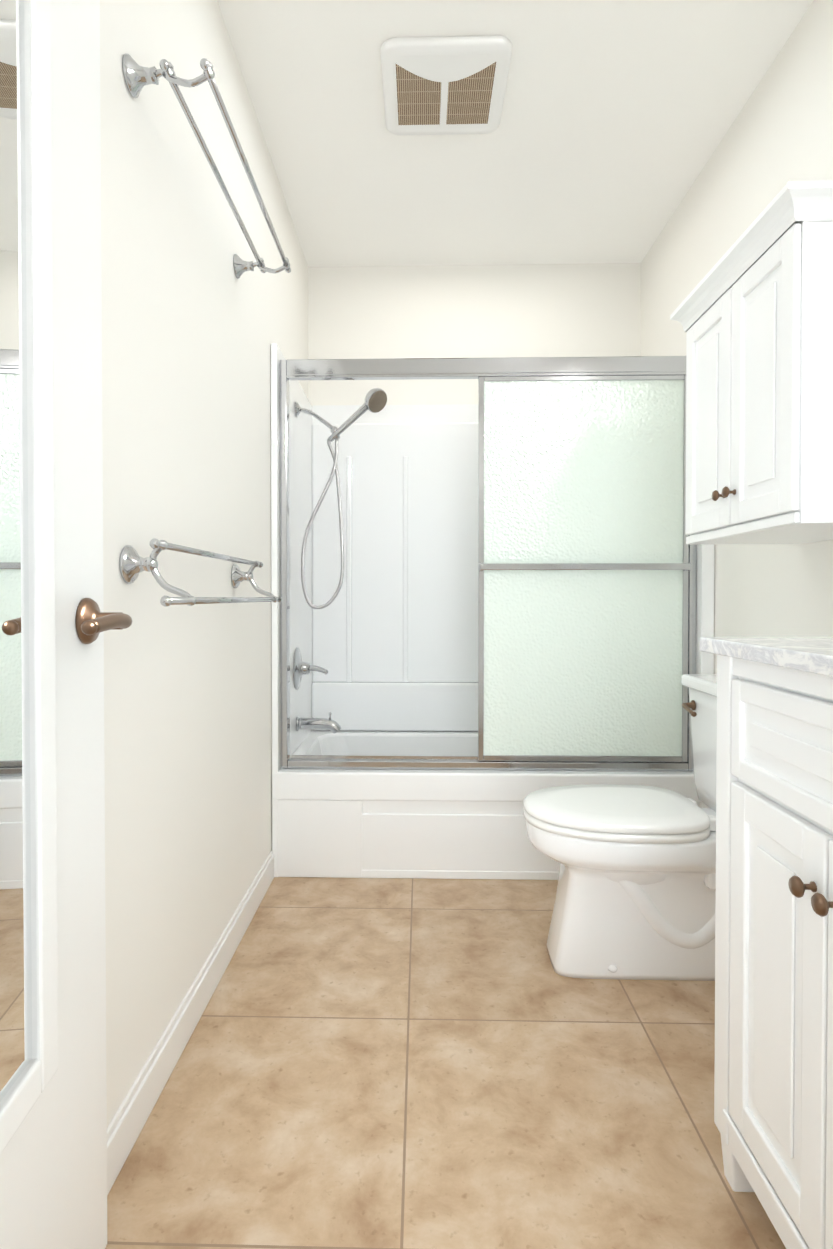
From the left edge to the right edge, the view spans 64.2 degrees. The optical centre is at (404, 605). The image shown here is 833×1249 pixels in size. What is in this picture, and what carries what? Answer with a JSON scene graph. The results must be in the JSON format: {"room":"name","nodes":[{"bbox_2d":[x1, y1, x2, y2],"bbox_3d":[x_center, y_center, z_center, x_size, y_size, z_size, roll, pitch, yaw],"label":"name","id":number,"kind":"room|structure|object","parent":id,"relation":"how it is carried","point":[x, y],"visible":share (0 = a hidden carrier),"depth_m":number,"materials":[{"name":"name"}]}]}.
{"room":"bathroom","nodes":[
{"label":"bathroom","id":0,"kind":"room"},
{"bbox_2d":[100,0,307,1127],"bbox_3d":[-0.572,-0.308,1.477,0.120,2.635,3.790,0,1,1],"label":"wall","id":1,"kind":"structure","parent":0,"point":[194,328],"depth_m":1.52,"materials":[{"name":"white paint"}]},
{"bbox_2d":[0,0,131,1248],"bbox_3d":[-0.433,-0.043,0.618,0.112,2.112,0.841,0,1,-3],"label":"entry door","id":2,"kind":"structure","parent":1,"relation":"in","point":[56,621],"depth_m":0.83,"materials":[{"name":"white paint"}]},
{"bbox_2d":[107,851,273,1194],"bbox_3d":[-0.517,0.965,1.076,0.012,0.100,2.716,0,1,1],"label":"baseboard","id":3,"kind":"structure","parent":1,"relation":"attached to","point":[128,1121],"depth_m":1.46,"materials":[{"name":"white wood"}]},
{"bbox_2d":[119,538,281,606],"bbox_3d":[-0.445,-0.066,1.567,0.128,0.124,0.909,0,1,1],"label":"towel rail","id":4,"kind":"object","parent":1,"relation":"attached to","point":[133,564],"visible":1,"depth_m":1.24,"materials":[{"name":"silver metal"}]},
{"bbox_2d":[122,54,290,278],"bbox_3d":[-0.427,-1.003,1.609,0.161,0.066,0.786,0,1,1],"label":"towel rail","id":5,"kind":"object","parent":1,"relation":"attached to","point":[137,77],"visible":1,"depth_m":1.36,"materials":[{"name":"silver metal"}]},
{"bbox_2d":[280,356,696,770],"bbox_3d":[0.304,-0.152,2.460,1.529,1.517,0.083,0,1,1],"label":"shower door frame","id":6,"kind":"object","parent":1,"relation":"attached to","point":[587,563],"visible":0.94,"depth_m":2.44,"materials":[{"name":"silver metal"}]},
{"bbox_2d":[105,877,785,1248],"bbox_3d":[0.290,1.069,1.474,1.845,0.120,3.790,0,1,1],"label":"floor","id":7,"kind":"structure","parent":0,"point":[411,1063],"depth_m":1.37,"materials":[{"name":"tile"}]},
{"bbox_2d":[271,343,713,879],"bbox_3d":[0.324,0.016,2.816,1.599,1.950,0.831,0,1,1],"label":"bathtub","id":8,"kind":"object","parent":7,"relation":"on","point":[387,638],"visible":0.44,"depth_m":3.16,"materials":[{"name":"white plastic"}]},
{"bbox_2d":[293,388,386,733],"bbox_3d":[-0.262,-0.179,2.787,0.382,1.435,0.180,0,1,1],"label":"shower head","id":9,"kind":"object","parent":8,"relation":"attached to","point":[375,400],"visible":1,"depth_m":2.77},
{"bbox_2d":[523,674,716,980],"bbox_3d":[0.717,0.612,1.873,0.756,0.784,0.520,0,1,1],"label":"toilet","id":10,"kind":"object","parent":7,"relation":"on","point":[635,898],"visible":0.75,"depth_m":1.78,"materials":[{"name":"white ceramic"}]},
{"bbox_2d":[700,637,832,1248],"bbox_3d":[0.790,0.458,0.589,0.555,1.126,1.242,0,1,1],"label":"bathroom vanity","id":11,"kind":"object","parent":7,"relation":"on","point":[773,1093],"visible":1,"depth_m":0.99,"materials":[{"name":"white paint"}]},
{"bbox_2d":[308,263,640,405],"bbox_3d":[0.336,-0.333,3.290,1.605,2.635,0.120,0,1,1],"label":"wall","id":12,"kind":"structure","parent":0,"point":[489,311],"depth_m":3.22,"materials":[{"name":"white paint"}]},
{"bbox_2d":[217,0,812,266],"bbox_3d":[0.290,-1.686,1.437,1.845,0.120,3.790,0,1,1],"label":"ceiling","id":13,"kind":"structure","parent":0,"point":[600,143],"depth_m":2.26,"materials":[{"name":"white paint"}]},
{"bbox_2d":[380,35,511,134],"bbox_3d":[0.126,-1.618,2.087,0.384,0.031,0.384,0,1,1],"label":"ceiling vent","id":14,"kind":"object","parent":13,"relation":"in","point":[450,85],"visible":1,"depth_m":2.04,"materials":[{"name":"white plastic"}]},
{"bbox_2d":[640,0,832,673],"bbox_3d":[1.152,-0.308,1.434,0.120,2.635,3.790,0,1,1],"label":"wall","id":15,"kind":"structure","parent":0,"point":[777,138],"depth_m":2.07,"materials":[{"name":"white paint"}]},
{"bbox_2d":[670,181,832,544],"bbox_3d":[0.919,-0.493,1.577,0.349,0.651,0.606,0,1,1],"label":"upper cabinet","id":16,"kind":"object","parent":15,"relation":"attached to","point":[752,313],"visible":1,"depth_m":1.43,"materials":[{"name":"white paint"}]}
]}

